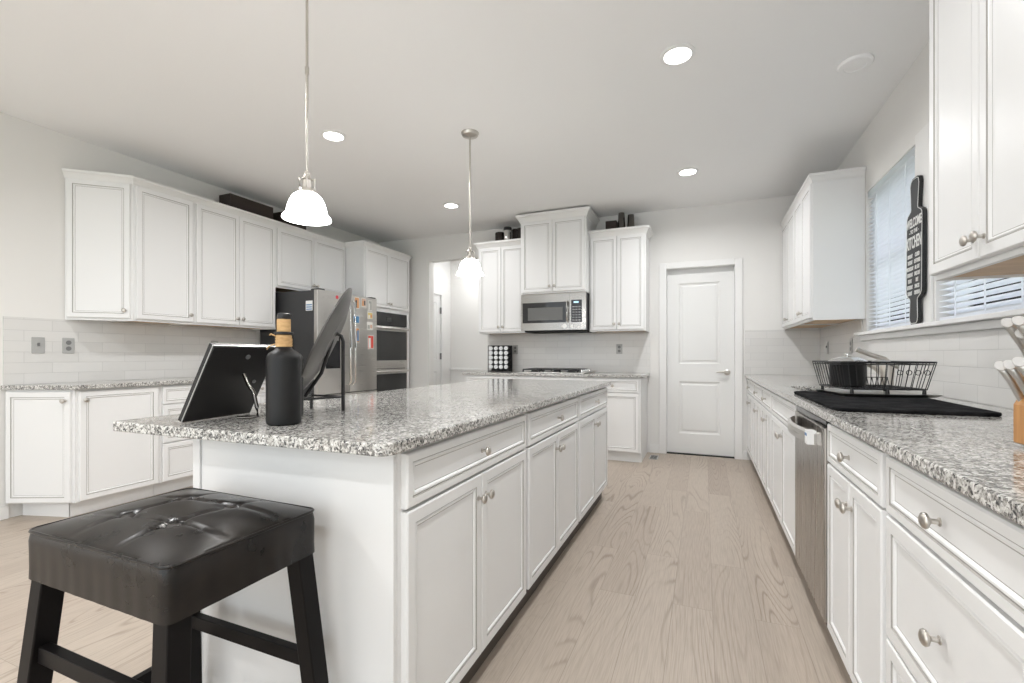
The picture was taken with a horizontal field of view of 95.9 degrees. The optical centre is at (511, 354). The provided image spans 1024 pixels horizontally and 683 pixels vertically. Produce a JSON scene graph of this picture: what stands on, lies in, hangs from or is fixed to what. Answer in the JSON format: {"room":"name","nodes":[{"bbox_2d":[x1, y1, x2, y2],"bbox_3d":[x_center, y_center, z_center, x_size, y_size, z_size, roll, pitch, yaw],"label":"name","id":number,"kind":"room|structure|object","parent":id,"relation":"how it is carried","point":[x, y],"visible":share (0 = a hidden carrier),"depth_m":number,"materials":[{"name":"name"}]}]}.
{"room":"kitchen","nodes":[
{"label":"kitchen","id":0,"kind":"room"},
{"bbox_2d":[0,112,378,517],"bbox_3d":[-3.659,-0.265,2.842,0.120,2.770,8.840,0,0,23],"label":"wall","id":1,"kind":"structure","parent":0,"point":[33,157],"depth_m":3.32,"materials":[{"name":"white paint"}]},
{"bbox_2d":[0,504,8,519],"bbox_3d":[-4.371,1.070,0.956,0.014,0.100,4.790,0,0,23],"label":"baseboard","id":2,"kind":"structure","parent":1,"relation":"attached to","point":[4,509],"depth_m":3.14,"materials":[{"name":"white wood"}]},
{"bbox_2d":[65,178,132,321],"bbox_3d":[-3.138,-0.802,3.518,0.320,1.075,0.282,0,0,23],"label":"upper cabinet","id":3,"kind":"object","parent":1,"relation":"attached to","point":[98,214],"visible":1,"depth_m":3.51,"materials":[{"name":"white wood"}]},
{"bbox_2d":[3,316,255,384],"bbox_3d":[-3.095,-0.029,4.034,0.008,0.470,1.925,0,0,23],"label":"backsplash","id":4,"kind":"structure","parent":1,"relation":"attached to","point":[104,351],"depth_m":3.67,"materials":[{"name":"tile"}]},
{"bbox_2d":[32,337,44,352],"bbox_3d":[-3.385,-0.070,3.304,0.016,0.116,0.072,0,0,23],"label":"light switch","id":5,"kind":"object","parent":4,"relation":"attached to","point":[38,343],"visible":1,"depth_m":3.30,"materials":[{"name":"grey plastic"}]},
{"bbox_2d":[62,338,74,352],"bbox_3d":[-3.324,-0.070,3.463,0.007,0.116,0.072,0,0,23],"label":"outlet","id":6,"kind":"object","parent":4,"relation":"attached to","point":[68,344],"visible":1,"depth_m":3.46,"materials":[{"name":"grey plastic"}]},
{"bbox_2d":[120,185,193,324],"bbox_3d":[-2.976,-0.802,3.854,0.361,1.075,0.460,0,0,23],"label":"upper cabinet","id":7,"kind":"object","parent":1,"relation":"attached to","point":[163,224],"visible":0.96,"depth_m":3.77,"materials":[{"name":"white wood"}]},
{"bbox_2d":[62,168,411,260],"bbox_3d":[-2.374,-1.353,4.950,0.629,0.062,3.568,0,0,23],"label":"crown molding","id":8,"kind":"structure","parent":7,"relation":"attached to","point":[67,173],"depth_m":4.11,"materials":[{"name":"white wood"}]},
{"bbox_2d":[190,203,274,329],"bbox_3d":[-2.728,-0.802,4.450,0.361,1.075,0.829,0,0,23],"label":"upper cabinet","id":9,"kind":"object","parent":1,"relation":"attached to","point":[234,255],"visible":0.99,"depth_m":4.33,"materials":[{"name":"white wood"}]},
{"bbox_2d":[219,193,272,218],"bbox_3d":[-2.668,-1.444,4.655,0.160,0.205,0.480,0,0,23],"label":"storage basket","id":10,"kind":"object","parent":9,"relation":"on","point":[229,199],"visible":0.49,"depth_m":4.56,"materials":[{"name":"black wicker"}]},
{"bbox_2d":[275,227,344,292],"bbox_3d":[-2.376,-1.022,5.298,0.361,0.636,1.005,0,0,23],"label":"upper cabinet","id":11,"kind":"object","parent":1,"relation":"attached to","point":[302,263],"visible":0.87,"depth_m":5.14,"materials":[{"name":"white wood"}]},
{"bbox_2d":[273,212,305,229],"bbox_3d":[-2.470,-1.441,5.131,0.160,0.200,0.320,0,0,23],"label":"storage basket","id":12,"kind":"object","parent":11,"relation":"on","point":[276,216],"visible":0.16,"depth_m":5.00,"materials":[{"name":"black"}]},
{"bbox_2d":[0,452,851,682],"bbox_3d":[-0.785,1.170,2.384,5.780,0.100,10.200,0,0,23],"label":"floor","id":13,"kind":"structure","parent":0,"point":[684,569],"depth_m":2.05,"materials":[{"name":"brown wood"}]},
{"bbox_2d":[6,390,74,516],"bbox_3d":[-3.226,0.678,3.155,0.420,0.883,0.199,0,0,23],"label":"base cabinet","id":14,"kind":"object","parent":13,"relation":"on","point":[40,424],"visible":1,"depth_m":3.15,"materials":[{"name":"white wood"}]},
{"bbox_2d":[69,385,158,516],"bbox_3d":[-3.063,0.678,3.482,0.471,0.883,0.528,0,0,23],"label":"base cabinet","id":15,"kind":"object","parent":13,"relation":"on","point":[112,468],"visible":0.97,"depth_m":3.36,"materials":[{"name":"white wood"}]},
{"bbox_2d":[17,488,328,682],"bbox_3d":[-0.782,0.741,1.091,0.578,0.759,0.435,0,0,23],"label":"bar stool","id":16,"kind":"object","parent":13,"relation":"on","point":[161,560],"visible":1,"depth_m":0.99,"materials":[{"name":"leather"}]},
{"bbox_2d":[154,383,192,494],"bbox_3d":[-2.846,0.678,4.004,0.471,0.883,0.600,0,0,23],"label":"base cabinet","id":17,"kind":"object","parent":13,"relation":"on","point":[175,453],"visible":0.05,"depth_m":3.75,"materials":[{"name":"white wood"}]},
{"bbox_2d":[1,377,265,389],"bbox_3d":[-2.881,0.221,3.932,0.463,0.030,1.926,0,0,23],"label":"countertop","id":18,"kind":"structure","parent":17,"relation":"on","point":[163,381],"depth_m":3.34,"materials":[{"name":"stone"}]},
{"bbox_2d":[253,379,265,405],"bbox_3d":[-2.619,0.678,4.550,0.471,0.883,0.580,0,0,23],"label":"base cabinet","id":19,"kind":"object","parent":13,"relation":"on","point":[261,397],"visible":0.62,"depth_m":4.49,"materials":[{"name":"white wood"}]},
{"bbox_2d":[193,439,396,682],"bbox_3d":[-0.129,0.678,2.523,0.751,0.883,2.676,0,0,23],"label":"panel","id":20,"kind":"object","parent":13,"relation":"on","point":[353,498],"visible":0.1,"depth_m":1.23,"materials":[{"name":"white wood"}]},
{"bbox_2d":[260,288,376,397],"bbox_3d":[-2.121,0.207,5.197,0.874,1.765,0.914,0,0,23],"label":"refrigerator","id":21,"kind":"object","parent":13,"relation":"on","point":[309,310],"visible":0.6,"depth_m":4.85,"materials":[{"name":"grey metal"}]},
{"bbox_2d":[368,335,373,348],"bbox_3d":[-1.637,-0.150,5.353,0.003,0.160,0.100,0,0,23],"label":"photo","id":22,"kind":"object","parent":21,"relation":"attached to","point":[370,337],"visible":1,"depth_m":5.36,"materials":[{"name":"white"}]},
{"bbox_2d":[345,246,408,387],"bbox_3d":[-1.872,-0.110,6.136,0.649,2.460,0.925,0,0,23],"label":"tall cabinet","id":23,"kind":"object","parent":13,"relation":"on","point":[370,272],"visible":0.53,"depth_m":5.88,"materials":[{"name":"white wood"}]},
{"bbox_2d":[374,311,409,391],"bbox_3d":[-1.808,0.113,6.109,0.592,1.321,0.769,0,0,23],"label":"double wall oven","id":24,"kind":"object","parent":23,"relation":"in","point":[392,370],"visible":0.46,"depth_m":6.05,"materials":[{"name":"black"}]},
{"bbox_2d":[397,413,525,682],"bbox_3d":[-0.373,0.678,1.673,0.651,0.883,0.880,0,0,23],"label":"base cabinet","id":25,"kind":"object","parent":13,"relation":"on","point":[461,498],"visible":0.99,"depth_m":1.42,"materials":[{"name":"white wood"}]},
{"bbox_2d":[113,379,610,456],"bbox_3d":[-0.228,0.221,2.543,1.028,0.030,2.829,0,0,23],"label":"countertop","id":26,"kind":"structure","parent":25,"relation":"on","point":[389,422],"depth_m":1.50,"materials":[{"name":"stone"}]},
{"bbox_2d":[178,343,275,421],"bbox_3d":[-0.900,0.086,1.494,0.156,0.243,0.248,0,0,16],"label":"photo frame","id":27,"kind":"object","parent":26,"relation":"on","point":[229,378],"visible":0.94,"depth_m":1.47,"materials":[{"name":"black"}]},
{"bbox_2d":[266,313,301,425],"bbox_3d":[-0.681,0.041,1.379,0.096,0.330,0.096,0,0,23],"label":"bottle","id":28,"kind":"object","parent":26,"relation":"on","point":[283,363],"visible":1,"depth_m":1.34,"materials":[{"name":"black glass"}]},
{"bbox_2d":[292,336,303,415],"bbox_3d":[-0.741,0.072,1.528,0.094,0.267,0.094,0,0,23],"label":"bottle","id":29,"kind":"object","parent":26,"relation":"on","point":[292,336],"visible":0.12,"depth_m":1.53,"materials":[{"name":"black glass"}]},
{"bbox_2d":[304,332,344,410],"bbox_3d":[-0.738,0.060,1.659,0.196,0.289,0.181,0,0,23],"label":"easel","id":30,"kind":"object","parent":26,"relation":"on","point":[306,395],"visible":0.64,"depth_m":1.69,"materials":[{"name":"black metal"}]},
{"bbox_2d":[302,288,351,388],"bbox_3d":[-0.683,-0.055,1.693,0.184,0.386,0.424,0,0,-15],"label":"serving platter","id":31,"kind":"object","parent":30,"relation":"on","point":[336,320],"visible":0.89,"depth_m":1.57,"materials":[{"name":"grey ceramic"}]},
{"bbox_2d":[466,375,514,381],"bbox_3d":[-0.154,0.678,5.676,0.639,0.883,0.656,0,0,23],"label":"base cabinet","id":32,"kind":"object","parent":13,"relation":"on","point":[468,377],"visible":0.02,"depth_m":5.43,"materials":[{"name":"white wood"}]},
{"bbox_2d":[517,396,577,614],"bbox_3d":[-0.036,0.678,2.484,0.651,0.883,0.875,0,0,23],"label":"base cabinet","id":33,"kind":"object","parent":13,"relation":"on","point":[551,449],"visible":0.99,"depth_m":2.27,"materials":[{"name":"white wood"}]},
{"bbox_2d":[515,376,586,380],"bbox_3d":[0.525,0.678,5.393,0.831,0.883,0.656,0,0,23],"label":"base cabinet","id":34,"kind":"object","parent":13,"relation":"on","point":[516,377],"visible":0.02,"depth_m":5.12,"materials":[{"name":"white wood"}]},
{"bbox_2d":[462,371,649,377],"bbox_3d":[0.491,0.221,5.418,2.108,0.030,0.640,0,0,23],"label":"countertop","id":35,"kind":"structure","parent":34,"relation":"on","point":[511,373],"depth_m":5.14,"materials":[{"name":"stone"}]},
{"bbox_2d":[488,345,511,371],"bbox_3d":[-0.150,0.043,5.835,0.293,0.325,0.108,0,0,23],"label":"spice rack","id":36,"kind":"object","parent":35,"relation":"on","point":[510,346],"visible":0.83,"depth_m":5.82,"materials":[{"name":"black metal"}]},
{"bbox_2d":[519,368,593,373],"bbox_3d":[0.528,0.183,5.401,0.760,0.046,0.510,0,0,23],"label":"gas cooktop","id":37,"kind":"object","parent":35,"relation":"in","point":[533,370],"visible":1,"depth_m":5.25,"materials":[{"name":"silver metal"}]},
{"bbox_2d":[571,387,606,539],"bbox_3d":[0.305,0.678,3.304,0.651,0.883,0.899,0,0,23],"label":"base cabinet","id":38,"kind":"object","parent":13,"relation":"on","point":[592,406],"visible":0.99,"depth_m":3.11,"materials":[{"name":"white wood"}]},
{"bbox_2d":[587,377,646,462],"bbox_3d":[1.172,0.678,5.125,0.567,0.883,0.656,0,0,23],"label":"base cabinet","id":39,"kind":"object","parent":13,"relation":"on","point":[626,397],"visible":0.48,"depth_m":4.83,"materials":[{"name":"white wood"}]},
{"bbox_2d":[667,452,734,458],"bbox_3d":[2.101,1.115,5.169,0.697,0.010,0.080,0,0,23],"label":"threshold","id":40,"kind":"object","parent":13,"relation":"on","point":[667,452],"visible":0.86,"depth_m":5.14,"materials":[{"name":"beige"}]},
{"bbox_2d":[746,379,754,463],"bbox_3d":[2.647,0.678,4.455,0.691,0.883,0.739,0,0,23],"label":"base cabinet","id":41,"kind":"object","parent":13,"relation":"on","point":[750,384],"visible":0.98,"depth_m":4.54,"materials":[{"name":"white wood"}]},
{"bbox_2d":[753,383,762,481],"bbox_3d":[2.385,0.678,3.825,0.691,0.883,0.624,0,0,23],"label":"base cabinet","id":42,"kind":"object","parent":13,"relation":"on","point":[757,392],"visible":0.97,"depth_m":3.91,"materials":[{"name":"white wood"}]},
{"bbox_2d":[761,387,772,501],"bbox_3d":[2.158,0.678,3.278,0.691,0.883,0.559,0,0,23],"label":"base cabinet","id":43,"kind":"object","parent":13,"relation":"on","point":[766,394],"visible":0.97,"depth_m":3.36,"materials":[{"name":"white wood"}]},
{"bbox_2d":[771,392,795,554],"bbox_3d":[1.875,0.678,2.597,0.691,0.883,0.914,0,0,23],"label":"base cabinet","id":44,"kind":"object","parent":13,"relation":"on","point":[782,440],"visible":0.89,"depth_m":2.67,"materials":[{"name":"white wood"}]},
{"bbox_2d":[788,405,829,624],"bbox_3d":[1.536,0.682,1.907,0.668,0.875,0.609,0,0,23],"label":"dishwasher","id":45,"kind":"object","parent":13,"relation":"on","point":[809,430],"visible":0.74,"depth_m":1.91,"materials":[{"name":"silver metal"}]},
{"bbox_2d":[827,423,890,682],"bbox_3d":[1.347,0.678,1.327,0.691,0.883,0.594,0,0,23],"label":"base cabinet","id":46,"kind":"object","parent":13,"relation":"on","point":[857,513],"visible":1,"depth_m":1.39,"materials":[{"name":"white wood"}]},
{"bbox_2d":[886,456,1023,682],"bbox_3d":[1.115,0.678,0.769,0.691,0.883,0.612,0,0,23],"label":"base cabinet","id":47,"kind":"object","parent":13,"relation":"on","point":[955,564],"visible":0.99,"depth_m":0.87,"materials":[{"name":"white wood"}]},
{"bbox_3d":[0.880,0.679,0.204,0.691,0.883,0.611,0,0,23],"label":"base cabinet","id":48,"kind":"object","parent":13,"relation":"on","visible":0},
{"bbox_2d":[745,374,1023,526],"bbox_3d":[1.784,0.221,2.362,0.678,0.030,5.292,0,0,23],"label":"countertop","id":49,"kind":"structure","parent":48,"relation":"on","point":[977,457],"depth_m":1.11,"materials":[{"name":"stone"}]},
{"bbox_2d":[855,347,894,384],"bbox_3d":[2.120,0.078,2.757,0.271,0.254,0.080,0,0,23],"label":"faucet","id":50,"kind":"object","parent":49,"relation":"on","point":[882,368],"visible":0.34,"depth_m":2.72,"materials":[{"name":"silver metal"}]},
{"bbox_2d":[794,391,1001,416],"bbox_3d":[1.579,0.199,2.001,0.499,0.012,0.892,0,0,23],"label":"drying mat","id":51,"kind":"object","parent":49,"relation":"on","point":[901,405],"visible":0.77,"depth_m":1.77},
{"bbox_2d":[810,388,942,397],"bbox_3d":[1.768,0.185,2.287,0.392,0.014,0.392,0,0,13],"label":"tray","id":52,"kind":"object","parent":51,"relation":"on","point":[843,392],"visible":0.77,"depth_m":2.27,"materials":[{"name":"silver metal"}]},
{"bbox_2d":[812,361,936,394],"bbox_3d":[1.768,0.109,2.287,0.388,0.159,0.372,0,0,13],"label":"dish rack","id":53,"kind":"object","parent":52,"relation":"on","point":[884,387],"visible":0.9,"depth_m":2.16,"materials":[{"name":"black metal"}]},
{"bbox_2d":[828,354,899,386],"bbox_3d":[1.754,0.074,2.303,0.302,0.163,0.166,0,0,23],"label":"saucepan","id":54,"kind":"object","parent":53,"relation":"in","point":[852,368],"visible":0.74,"depth_m":2.27,"materials":[{"name":"black metal"}]},
{"bbox_2d":[1013,398,1023,444],"bbox_3d":[1.227,0.072,0.955,0.244,0.267,0.095,0,0,23],"label":"knife block","id":55,"kind":"object","parent":49,"relation":"on","point":[1018,407],"visible":1,"depth_m":1.03,"materials":[{"name":"brown wood"}]},
{"bbox_2d":[994,361,1023,401],"bbox_3d":[1.127,0.082,1.027,0.096,0.138,0.020,0,0,1],"label":"kitchen knife","id":56,"kind":"object","parent":55,"relation":"in","point":[998,365],"visible":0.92,"depth_m":1.02,"materials":[{"name":"silver metal"}]},
{"bbox_2d":[1001,318,1023,355],"bbox_3d":[1.142,0.004,1.018,0.118,0.172,0.020,0,0,0],"label":"kitchen knife","id":57,"kind":"object","parent":55,"relation":"in","point":[1006,323],"visible":0.82,"depth_m":1.02,"materials":[{"name":"silver metal"}]},
{"bbox_2d":[1002,360,1023,394],"bbox_3d":[1.119,0.079,1.002,0.096,0.138,0.020,0,0,1],"label":"kitchen knife","id":58,"kind":"object","parent":55,"relation":"in","point":[1008,365],"visible":0.94,"depth_m":1.00,"materials":[{"name":"silver metal"}]},
{"bbox_2d":[1011,316,1023,336],"bbox_3d":[1.131,0.002,0.986,0.118,0.172,0.020,0,0,0],"label":"kitchen knife","id":59,"kind":"object","parent":55,"relation":"in","point":[1018,321],"visible":1,"depth_m":0.98,"materials":[{"name":"silver metal"}]},
{"bbox_2d":[1012,357,1023,376],"bbox_3d":[1.111,0.074,0.975,0.097,0.140,0.020,0,0,1],"label":"kitchen knife","id":60,"kind":"object","parent":55,"relation":"in","point":[1018,362],"visible":1,"depth_m":0.97,"materials":[{"name":"silver metal"}]},
{"bbox_2d":[1015,329,1023,344],"bbox_3d":[1.145,0.018,0.998,0.104,0.151,0.020,0,0,1],"label":"kitchen knife","id":61,"kind":"object","parent":55,"relation":"in","point":[1018,334],"visible":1,"depth_m":1.00,"materials":[{"name":"silver metal"}]},
{"bbox_2d":[434,261,450,384],"bbox_3d":[-1.276,-0.265,7.223,0.100,2.770,1.080,0,0,23],"label":"wall","id":62,"kind":"structure","parent":0,"point":[442,270],"depth_m":7.55,"materials":[{"name":"white paint"}]},
{"bbox_2d":[434,294,441,384],"bbox_3d":[-1.296,0.076,7.079,0.065,2.068,0.736,0,0,23],"label":"door","id":63,"kind":"structure","parent":62,"relation":"in","point":[437,310],"depth_m":7.34,"materials":[{"name":"white wood"}]},
{"bbox_2d":[434,289,443,383],"bbox_3d":[-1.264,0.045,7.099,0.016,2.150,0.840,0,0,23],"label":"trim","id":64,"kind":"structure","parent":62,"relation":"attached to","point":[438,292],"depth_m":7.43,"materials":[{"name":"white wood"}]},
{"bbox_2d":[0,0,928,242],"bbox_3d":[-0.785,-1.700,2.384,5.780,0.100,10.200,0,0,23],"label":"ceiling","id":65,"kind":"structure","parent":0,"point":[570,103],"depth_m":2.89,"materials":[{"name":"white paint"}]},
{"bbox_2d":[281,0,331,225],"bbox_3d":[-0.901,-1.123,2.031,0.202,1.054,0.202,0,0,23],"label":"pendant light","id":66,"kind":"object","parent":65,"relation":"hanging from","point":[304,206],"visible":1,"depth_m":2.02,"materials":[{"name":"silver metal"}]},
{"bbox_2d":[320,129,345,141],"bbox_3d":[-1.341,-1.644,3.470,0.184,0.010,0.184,0,0,23],"label":"recessed light","id":67,"kind":"object","parent":65,"relation":"in","point":[331,135],"visible":1,"depth_m":3.46,"materials":[{"name":"white plastic"}]},
{"bbox_2d":[443,202,459,207],"bbox_3d":[-0.669,-1.644,5.086,0.184,0.010,0.184,0,0,23],"label":"recessed light","id":68,"kind":"object","parent":65,"relation":"in","point":[449,204],"visible":1,"depth_m":5.09,"materials":[{"name":"white plastic"}]},
{"bbox_2d":[456,129,482,276],"bbox_3d":[-0.312,-1.123,3.434,0.202,1.054,0.202,0,0,23],"label":"pendant light","id":69,"kind":"object","parent":65,"relation":"hanging from","point":[469,267],"visible":1,"depth_m":3.42,"materials":[{"name":"silver metal"}]},
{"bbox_2d":[660,43,695,65],"bbox_3d":[0.909,-1.644,2.535,0.184,0.010,0.184,0,0,23],"label":"recessed light","id":70,"kind":"object","parent":65,"relation":"in","point":[677,54],"visible":1,"depth_m":2.53,"materials":[{"name":"white plastic"}]},
{"bbox_2d":[677,167,698,175],"bbox_3d":[1.580,-1.644,4.152,0.184,0.010,0.184,0,0,23],"label":"recessed light","id":71,"kind":"object","parent":65,"relation":"in","point":[688,171],"visible":1,"depth_m":4.14,"materials":[{"name":"white plastic"}]},
{"bbox_2d":[837,53,873,74],"bbox_3d":[1.938,-1.640,2.611,0.170,0.020,0.170,0,0,23],"label":"ceiling speaker","id":72,"kind":"object","parent":65,"relation":"attached to","point":[856,63],"visible":1,"depth_m":2.59,"materials":[{"name":"white paint"}]},
{"bbox_2d":[451,259,481,367],"bbox_3d":[-0.334,-0.265,7.470,1.650,2.770,0.100,0,0,23],"label":"wall","id":73,"kind":"structure","parent":0,"point":[466,340],"depth_m":7.60,"materials":[{"name":"white paint"}]},
{"bbox_2d":[449,368,481,382],"bbox_3d":[-0.362,0.667,7.403,1.448,0.905,0.044,0,0,23],"label":"trim","id":74,"kind":"structure","parent":73,"relation":"attached to","point":[456,376],"depth_m":7.62,"materials":[{"name":"white wood"}]},
{"bbox_2d":[379,195,820,459],"bbox_3d":[0.609,-0.265,5.790,5.500,2.770,0.120,0,0,23],"label":"wall","id":75,"kind":"structure","parent":0,"point":[749,230],"depth_m":5.23,"materials":[{"name":"white paint"}]},
{"bbox_2d":[479,245,532,334],"bbox_3d":[-0.076,-0.802,5.803,0.629,1.075,0.377,0,0,23],"label":"upper cabinet","id":76,"kind":"object","parent":75,"relation":"attached to","point":[500,282],"visible":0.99,"depth_m":5.66,"materials":[{"name":"white wood"}]},
{"bbox_2d":[474,238,520,249],"bbox_3d":[-0.095,-1.360,5.815,0.672,0.080,0.368,0,0,23],"label":"crown molding","id":77,"kind":"structure","parent":76,"relation":"attached to","point":[509,242],"depth_m":5.66,"materials":[{"name":"white wood"}]},
{"bbox_2d":[495,232,503,240],"bbox_3d":[-0.153,-1.444,5.846,0.122,0.205,0.122,0,0,23],"label":"canister","id":78,"kind":"object","parent":76,"relation":"on","point":[498,235],"visible":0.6,"depth_m":5.79,"materials":[{"name":"black ceramic"}]},
{"bbox_2d":[504,226,511,239],"bbox_3d":[-0.055,-1.466,5.762,0.102,0.250,0.102,0,0,23],"label":"canister","id":79,"kind":"object","parent":76,"relation":"on","point":[507,230],"visible":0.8,"depth_m":5.72,"materials":[{"name":"silver metal"}]},
{"bbox_2d":[521,216,595,294],"bbox_3d":[0.545,-1.131,5.463,0.778,0.853,0.529,0,0,23],"label":"upper cabinet","id":80,"kind":"object","parent":75,"relation":"attached to","point":[554,253],"visible":0.97,"depth_m":5.24,"materials":[{"name":"white wood"}]},
{"bbox_2d":[521,292,591,333],"bbox_3d":[0.544,-0.485,5.475,0.775,0.436,0.504,0,0,23],"label":"microwave","id":81,"kind":"object","parent":80,"relation":"attached to","point":[557,312],"visible":0.97,"depth_m":5.28,"materials":[{"name":"grey metal"}]},
{"bbox_2d":[516,206,599,226],"bbox_3d":[0.546,-1.582,5.464,0.873,0.096,0.524,0,0,23],"label":"crown molding","id":82,"kind":"structure","parent":80,"relation":"attached to","point":[586,211],"depth_m":5.24,"materials":[{"name":"white wood"}]},
{"bbox_2d":[488,332,649,372],"bbox_3d":[0.634,-0.029,5.710,2.068,0.470,0.008,0,0,23],"label":"backsplash","id":83,"kind":"structure","parent":75,"relation":"attached to","point":[596,352],"depth_m":5.62,"materials":[{"name":"tile"}]},
{"bbox_2d":[616,344,621,353],"bbox_3d":[1.263,-0.070,5.440,0.072,0.116,0.007,0,0,23],"label":"outlet","id":84,"kind":"object","parent":83,"relation":"attached to","point":[618,346],"visible":1,"depth_m":5.44,"materials":[{"name":"grey plastic"}]},
{"bbox_2d":[589,233,648,332],"bbox_3d":[1.221,-0.802,5.264,0.621,1.075,0.377,0,0,23],"label":"upper cabinet","id":85,"kind":"object","parent":75,"relation":"attached to","point":[618,265],"visible":1,"depth_m":5.12,"materials":[{"name":"white wood"}]},
{"bbox_2d":[606,220,617,228],"bbox_3d":[1.150,-1.438,5.327,0.125,0.195,0.100,0,0,23],"label":"storage box","id":86,"kind":"object","parent":85,"relation":"on","point":[609,224],"visible":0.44,"depth_m":5.28,"materials":[{"name":"black"}]},
{"bbox_2d":[589,225,652,239],"bbox_3d":[1.242,-1.360,5.259,0.664,0.080,0.368,0,0,23],"label":"crown molding","id":87,"kind":"structure","parent":85,"relation":"attached to","point":[646,229],"depth_m":5.11,"materials":[{"name":"white wood"}]},
{"bbox_2d":[618,212,624,227],"bbox_3d":[1.248,-1.478,5.264,0.092,0.275,0.092,0,0,23],"label":"tumbler","id":88,"kind":"object","parent":85,"relation":"on","point":[621,216],"visible":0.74,"depth_m":5.23,"materials":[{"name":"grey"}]},
{"bbox_2d":[627,214,634,226],"bbox_3d":[1.347,-1.464,5.234,0.092,0.245,0.092,0,0,23],"label":"tumbler","id":89,"kind":"object","parent":85,"relation":"on","point":[630,220],"visible":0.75,"depth_m":5.20,"materials":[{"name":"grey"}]},
{"bbox_2d":[650,444,746,459],"bbox_3d":[0.557,1.070,5.738,4.225,0.100,0.014,0,0,23],"label":"baseboard","id":90,"kind":"structure","parent":75,"relation":"attached to","point":[654,448],"depth_m":5.28,"materials":[{"name":"white wood"}]},
{"bbox_2d":[667,271,733,456],"bbox_3d":[2.095,0.097,5.155,0.695,2.023,0.093,0,0,23],"label":"door","id":91,"kind":"structure","parent":75,"relation":"in","point":[700,306],"depth_m":5.16,"materials":[{"name":"white wood"}]},
{"bbox_2d":[667,266,733,274],"bbox_3d":[2.118,-0.941,5.210,0.697,0.062,0.011,0,0,23],"label":"trim","id":92,"kind":"structure","parent":75,"relation":"attached to","point":[718,269],"depth_m":5.20,"materials":[{"name":"white wood"}]},
{"bbox_2d":[659,258,742,459],"bbox_3d":[2.096,0.040,5.157,0.853,2.160,0.128,0,0,23],"label":"trim","id":93,"kind":"structure","parent":75,"relation":"attached to","point":[737,263],"depth_m":5.03,"materials":[{"name":"white wood"}]},
{"bbox_2d":[745,329,819,374],"bbox_3d":[2.803,-0.029,4.808,0.676,0.470,0.008,0,0,23],"label":"backsplash","id":94,"kind":"structure","parent":75,"relation":"attached to","point":[790,351],"depth_m":4.80,"materials":[{"name":"tile"}]},
{"bbox_2d":[821,41,1012,409],"bbox_3d":[1.549,-0.265,0.678,0.160,2.770,8.840,0,0,23],"label":"wall","id":95,"kind":"structure","parent":0,"point":[890,135],"depth_m":2.91,"materials":[{"name":"white paint"}]},
{"bbox_2d":[782,211,830,328],"bbox_3d":[2.811,-0.795,4.417,0.375,1.060,0.710,0,0,23],"label":"upper cabinet","id":96,"kind":"object","parent":95,"relation":"attached to","point":[788,229],"visible":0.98,"depth_m":4.44,"materials":[{"name":"white wood"}]},
{"bbox_2d":[780,166,865,227],"bbox_3d":[2.680,-1.338,4.079,0.355,0.062,1.433,0,0,23],"label":"crown molding","id":97,"kind":"structure","parent":96,"relation":"attached to","point":[811,178],"depth_m":3.46,"materials":[{"name":"white wood"}]},
{"bbox_2d":[794,176,864,324],"bbox_3d":[2.542,-0.795,3.769,0.375,1.060,0.688,0,0,23],"label":"upper cabinet","id":98,"kind":"object","parent":95,"relation":"attached to","point":[829,217],"visible":1,"depth_m":3.46,"materials":[{"name":"white wood"}]},
{"bbox_2d":[868,146,914,330],"bbox_3d":[2.441,-0.673,2.949,0.055,1.009,0.834,0,0,23],"label":"window blind","id":99,"kind":"object","parent":95,"relation":"attached to","point":[891,205],"visible":0.61,"depth_m":2.98,"materials":[{"name":"white plastic"}]},
{"bbox_2d":[879,295,909,326],"bbox_3d":[2.508,-0.672,2.921,0.060,1.013,0.848,0,0,23],"label":"window","id":100,"kind":"structure","parent":95,"relation":"in","point":[887,295],"depth_m":3.13,"materials":[{"name":"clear glass"}]},
{"bbox_2d":[820,319,1023,408],"bbox_3d":[2.102,-0.029,2.229,0.008,0.470,5.291,0,0,23],"label":"backsplash","id":101,"kind":"structure","parent":95,"relation":"attached to","point":[965,370],"depth_m":2.21,"materials":[{"name":"tile"}]},
{"bbox_2d":[915,122,933,322],"bbox_3d":[2.196,-0.688,2.463,0.014,1.045,0.195,0,0,23],"label":"trim","id":102,"kind":"structure","parent":95,"relation":"attached to","point":[922,138],"depth_m":2.42,"materials":[{"name":"white wood"}]},
{"bbox_2d":[854,308,1023,340],"bbox_3d":[2.176,-0.135,2.474,0.060,0.059,2.080,0,0,23],"label":"trim","id":103,"kind":"structure","parent":95,"relation":"attached to","point":[987,321],"depth_m":2.16,"materials":[{"name":"white wood"}]},
{"bbox_2d":[906,175,926,324],"bbox_3d":[2.191,-0.564,2.506,0.025,0.800,0.208,0,0,23],"label":"kitchen sign","id":104,"kind":"object","parent":103,"relation":"on","point":[916,245],"visible":1,"depth_m":2.48,"materials":[{"name":"black wood"}]},
{"bbox_2d":[929,0,1023,280],"bbox_3d":[1.513,-0.802,1.295,0.375,1.075,0.683,0,0,23],"label":"upper cabinet","id":105,"kind":"object","parent":95,"relation":"attached to","point":[976,47],"visible":1,"depth_m":1.38,"materials":[{"name":"white wood"}]},
{"bbox_2d":[956,278,1020,314],"bbox_3d":[2.092,-0.672,1.919,0.060,1.013,0.848,0,0,23],"label":"window","id":106,"kind":"structure","parent":95,"relation":"in","point":[1003,278],"depth_m":2.09,"materials":[{"name":"clear glass"}]},
{"bbox_2d":[939,277,1023,320],"bbox_3d":[2.025,-0.673,1.947,0.055,1.009,0.834,0,0,23],"label":"window blind","id":107,"kind":"object","parent":106,"relation":"attached to","point":[953,283],"visible":0.22,"depth_m":2.01,"materials":[{"name":"white plastic"}]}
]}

